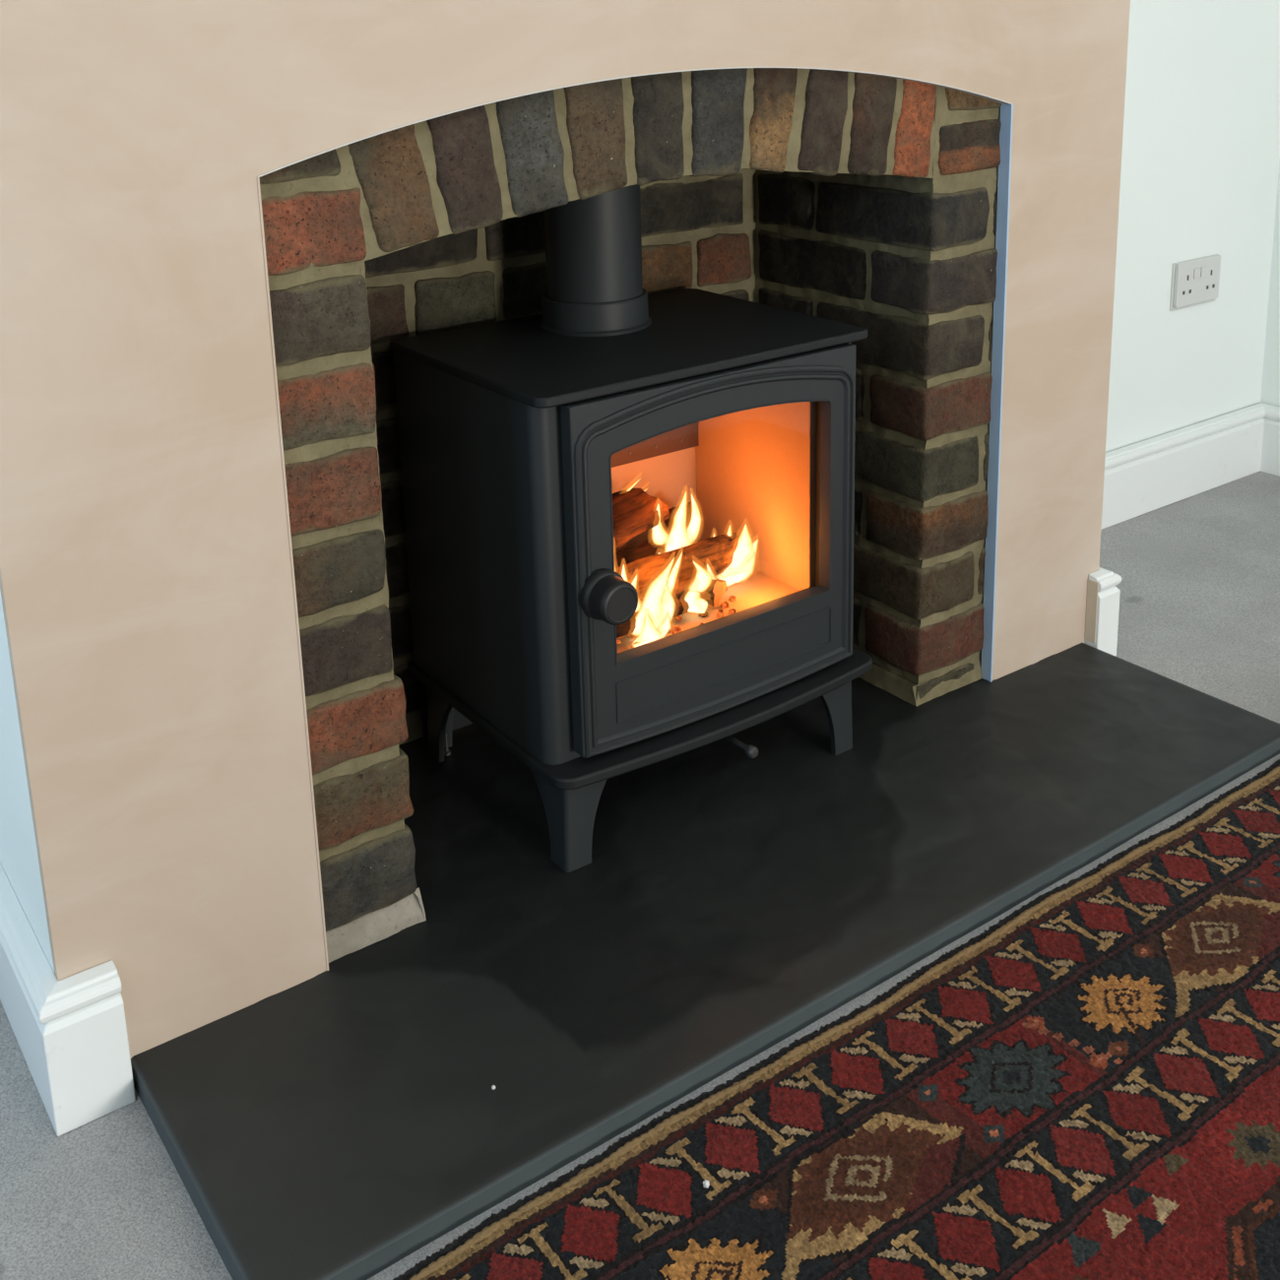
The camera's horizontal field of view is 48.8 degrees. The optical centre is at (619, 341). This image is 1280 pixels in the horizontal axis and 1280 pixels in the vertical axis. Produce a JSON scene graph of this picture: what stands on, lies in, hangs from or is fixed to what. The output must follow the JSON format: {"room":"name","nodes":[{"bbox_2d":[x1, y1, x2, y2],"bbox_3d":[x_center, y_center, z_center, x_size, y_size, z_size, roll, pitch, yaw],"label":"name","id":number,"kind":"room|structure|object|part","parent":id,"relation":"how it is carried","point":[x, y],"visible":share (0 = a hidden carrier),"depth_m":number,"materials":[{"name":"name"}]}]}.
{"room":"living room","nodes":[
{"label":"living room","id":0,"kind":"room"},
{"bbox_2d":[0,590,54,972],"bbox_3d":[-0.576,-0.533,1.036,0.020,2.328,0.338,-11,16,-34],"label":"wall","id":1,"kind":"structure","parent":0,"point":[19,859],"depth_m":1.15,"materials":[{"name":"white paint"}]},
{"bbox_2d":[0,862,135,1136],"bbox_3d":[-0.520,0.545,1.261,0.064,0.123,0.322,-11,16,-34],"label":"baseboard","id":2,"kind":"structure","parent":1,"relation":"attached to","point":[71,1035],"depth_m":1.14,"materials":[{"name":"white paint"}]},
{"bbox_2d":[0,0,1130,1058],"bbox_3d":[-0.054,-0.640,1.419,1.330,2.328,0.410,-11,16,-34],"label":"wall","id":3,"kind":"structure","parent":0,"point":[148,582],"depth_m":1.22,"materials":[{"name":"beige paint"}]},
{"bbox_2d":[0,471,1279,1279],"bbox_3d":[0.799,0.914,-0.185,4.000,0.009,4.320,-11,16,-34],"label":"floor","id":4,"kind":"structure","parent":0,"point":[102,1198],"depth_m":1.20,"materials":[{"name":"grey carpet"}]},
{"bbox_2d":[130,642,1279,1279],"bbox_3d":[0.097,0.510,1.542,1.258,0.034,0.618,-11,16,-34],"label":"slate hearth","id":5,"kind":"object","parent":4,"relation":"on","point":[338,1123],"visible":0.54,"depth_m":1.31,"materials":[{"name":"black stone"}]},
{"bbox_2d":[389,184,872,872],"bbox_3d":[0.025,0.088,1.530,0.428,0.800,0.362,-11,16,-34],"label":"stove","id":6,"kind":"object","parent":5,"relation":"on","point":[518,436],"visible":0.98,"depth_m":1.47,"materials":[{"name":"grey paint"}]},
{"bbox_3d":[-0.179,0.432,1.621,0.063,0.100,0.076,-11,16,-34],"label":"leg","id":7,"kind":"part","parent":6,"relation":"part of","materials":[{"name":"grey paint"}]},
{"bbox_3d":[-0.053,0.470,1.447,0.063,0.100,0.086,-11,16,-34],"label":"leg","id":8,"kind":"part","parent":6,"relation":"part of","materials":[{"name":"grey paint"}]},
{"bbox_3d":[-0.009,0.245,1.345,0.049,0.049,0.037,-11,16,-34],"label":"knob","id":9,"kind":"part","parent":6,"relation":"part of","materials":[{"name":"black metal"}]},
{"bbox_3d":[0.009,-0.003,1.529,0.424,0.010,0.314,-11,16,-34],"label":"plate","id":10,"kind":"part","parent":6,"relation":"part of","materials":[{"name":"black metal"}]},
{"bbox_2d":[614,537,665,568],"bbox_3d":[0.001,0.256,1.625,0.122,0.035,0.042,-14,18,-41],"label":"log","id":11,"kind":"object","parent":6,"relation":"in","point":[649,547],"visible":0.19,"depth_m":1.62,"materials":[{"name":"brown wood"}]},
{"bbox_2d":[661,501,703,534],"bbox_3d":[0.065,0.210,1.643,0.062,0.050,0.036,1,14,10],"label":"log","id":12,"kind":"object","parent":11,"relation":"on","point":[667,525],"visible":0.22,"depth_m":1.64,"materials":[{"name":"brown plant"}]},
{"bbox_3d":[0.028,0.371,1.606,0.428,0.012,0.343,-11,16,-34],"label":"pedestal plate","id":13,"kind":"part","parent":6,"relation":"part of","materials":[{"name":"black metal"}]},
{"bbox_3d":[-0.031,0.207,1.648,0.330,0.127,0.020,-11,16,-34],"label":"firebrick panel","id":14,"kind":"part","parent":6,"relation":"part of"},
{"bbox_2d":[616,586,736,647],"bbox_3d":[0.027,0.290,1.555,0.209,0.006,0.160,-11,16,-34],"label":"bed","id":15,"kind":"object","parent":6,"relation":"on","point":[675,628],"visible":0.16,"depth_m":1.52,"materials":[{"name":"brown"}]},
{"bbox_2d":[632,613,670,647],"bbox_3d":[0.033,0.294,1.462,0.062,0.041,0.036,-11,16,-34],"label":"flame","id":16,"kind":"object","parent":15,"relation":"on","point":[649,633],"visible":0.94,"depth_m":1.46,"materials":[{"name":"yellow"}]},
{"bbox_2d":[616,593,689,638],"bbox_3d":[0.025,0.291,1.492,0.112,0.029,0.030,-11,17,-36],"label":"log","id":17,"kind":"object","parent":15,"relation":"on","point":[681,607],"visible":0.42,"depth_m":1.48,"materials":[{"name":"brown wood"}]},
{"bbox_2d":[613,548,627,580],"bbox_3d":[-0.010,0.242,1.459,0.054,0.081,0.035,-11,16,-34],"label":"flame","id":18,"kind":"object","parent":17,"relation":"on","point":[623,573],"visible":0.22,"depth_m":1.47,"materials":[{"name":"yellow"}]},
{"bbox_2d":[631,552,682,636],"bbox_3d":[0.038,0.265,1.484,0.087,0.081,0.043,-11,16,-34],"label":"flame","id":19,"kind":"object","parent":15,"relation":"on","point":[658,603],"visible":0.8,"depth_m":1.48,"materials":[{"name":"yellow"}]},
{"bbox_2d":[634,576,692,614],"bbox_3d":[0.038,0.275,1.512,0.090,0.028,0.034,-15,19,-41],"label":"log","id":20,"kind":"object","parent":15,"relation":"on","point":[681,585],"visible":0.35,"depth_m":1.52,"materials":[{"name":"brown wood"}]},
{"bbox_2d":[615,531,738,592],"bbox_3d":[0.042,0.251,1.547,0.213,0.048,0.049,-11,16,-38],"label":"log","id":21,"kind":"object","parent":15,"relation":"on","point":[718,551],"visible":0.51,"depth_m":1.55,"materials":[{"name":"brown wood"}]},
{"bbox_2d":[612,487,669,554],"bbox_3d":[-0.019,0.214,1.544,0.069,0.070,0.156,11,19,43],"label":"log","id":22,"kind":"object","parent":21,"relation":"on","point":[635,513],"visible":0.41,"depth_m":1.56,"materials":[{"name":"brown wood"}]},
{"bbox_2d":[626,480,647,491],"bbox_3d":[-0.007,0.182,1.582,0.104,0.054,0.026,-11,16,-34],"label":"flame","id":23,"kind":"object","parent":22,"relation":"on","point":[631,486],"visible":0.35,"depth_m":1.59,"materials":[{"name":"yellow"}]},
{"bbox_2d":[651,491,701,553],"bbox_3d":[0.067,0.206,1.574,0.080,0.090,0.044,-11,16,-34],"label":"flame","id":24,"kind":"object","parent":21,"relation":"on","point":[679,537],"visible":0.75,"depth_m":1.57,"materials":[{"name":"yellow"}]},
{"bbox_2d":[684,561,715,613],"bbox_3d":[0.088,0.259,1.529,0.037,0.064,0.072,10,17,39],"label":"flame","id":25,"kind":"object","parent":15,"relation":"on","point":[703,578],"visible":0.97,"depth_m":1.52,"materials":[{"name":"yellow"}]},
{"bbox_2d":[691,576,726,606],"bbox_3d":[0.079,0.270,1.565,0.073,0.032,0.033,8,16,31],"label":"log","id":26,"kind":"object","parent":15,"relation":"on","point":[713,594],"visible":0.31,"depth_m":1.54,"materials":[{"name":"brown wood"}]},
{"bbox_3d":[0.103,0.209,1.452,0.366,0.366,0.017,-11,16,-34],"label":"door","id":27,"kind":"part","parent":6,"relation":"part of","materials":[{"name":"grey paint"}]},
{"bbox_3d":[0.109,0.211,1.444,0.362,0.364,0.005,-11,16,-34],"label":"rim moulding","id":28,"kind":"part","parent":6,"relation":"part of","materials":[{"name":"grey paint"}]},
{"bbox_3d":[0.093,0.206,1.466,0.385,0.370,0.006,-11,16,-34],"label":"plate","id":29,"kind":"part","parent":6,"relation":"part of","materials":[{"name":"clear glass"}]},
{"bbox_3d":[0.106,0.183,1.446,0.289,0.233,0.014,-11,16,-34],"label":"glass frame","id":30,"kind":"part","parent":6,"relation":"part of","materials":[{"name":"clear glass"}]},
{"bbox_3d":[0.115,0.335,1.477,0.292,0.045,0.003,-11,16,-34],"label":"panel","id":31,"kind":"part","parent":6,"relation":"part of","materials":[{"name":"grey paint"}]},
{"bbox_2d":[712,523,758,585],"bbox_3d":[0.126,0.237,1.594,0.068,0.073,0.053,-11,16,-34],"label":"flame","id":32,"kind":"object","parent":6,"relation":"in","point":[741,566],"visible":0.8,"depth_m":1.59,"materials":[{"name":"yellow"}]},
{"bbox_3d":[0.157,0.130,1.628,0.020,0.276,0.202,-11,16,-34],"label":"firebrick panel","id":33,"kind":"part","parent":6,"relation":"part of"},
{"bbox_3d":[0.219,0.417,1.633,0.063,0.100,0.086,-11,16,-34],"label":"leg","id":34,"kind":"part","parent":6,"relation":"part of","materials":[{"name":"grey paint"}]},
{"bbox_2d":[392,759,1279,1279],"bbox_3d":[0.655,0.612,1.071,1.663,0.018,0.806,-11,16,-34],"label":"patterned rug","id":35,"kind":"object","parent":4,"relation":"on","point":[1084,1086],"visible":1,"depth_m":1.09,"materials":[{"name":"fabric"}]},
{"bbox_2d":[703,1179,709,1188],"bbox_3d":[0.064,0.626,1.049,0.005,0.006,0.006,-11,16,-34],"label":"crumb","id":36,"kind":"object","parent":35,"relation":"on","point":[706,1184],"visible":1,"depth_m":1.05,"materials":[{"name":"white food"}]},
{"bbox_2d":[1105,0,1279,452],"bbox_3d":[0.814,-0.844,2.162,0.979,2.328,0.060,-11,16,-34],"label":"wall","id":37,"kind":"structure","parent":0,"point":[1200,153],"depth_m":2.37,"materials":[{"name":"white paint"}]},
{"bbox_2d":[1169,254,1220,311],"bbox_3d":[0.982,-0.100,2.402,0.129,0.082,0.012,-11,16,-34],"label":"wall socket","id":38,"kind":"object","parent":37,"relation":"attached to","point":[1194,282],"visible":1,"depth_m":2.39,"materials":[{"name":"white plastic"}]},
{"bbox_2d":[1193,267,1200,278],"bbox_3d":[0.977,-0.116,2.388,0.016,0.017,0.002,-11,16,-34],"label":"rocker switch","id":39,"kind":"object","parent":38,"relation":"attached to","point":[1196,271],"depth_m":2.39,"materials":[{"name":"white plastic"}]},
{"bbox_2d":[1200,265,1207,276],"bbox_3d":[0.993,-0.119,2.399,0.016,0.017,0.002,-11,16,-34],"label":"rocker switch","id":40,"kind":"object","parent":38,"relation":"attached to","point":[1203,269],"depth_m":2.40,"materials":[{"name":"white plastic"}]},
{"bbox_2d":[1260,160,1279,406],"bbox_3d":[2.416,-0.530,0.658,0.060,2.328,4.300,-11,16,-34],"label":"wall","id":41,"kind":"structure","parent":0,"point":[1270,383],"depth_m":2.56,"materials":[{"name":"white paint"}]},
{"bbox_2d":[1085,402,1279,655],"bbox_3d":[2.053,0.618,0.646,0.900,0.123,4.300,-11,16,-34],"label":"baseboard","id":42,"kind":"structure","parent":41,"relation":"attached to","point":[1144,477],"depth_m":2.43,"materials":[{"name":"white paint"}]}
]}

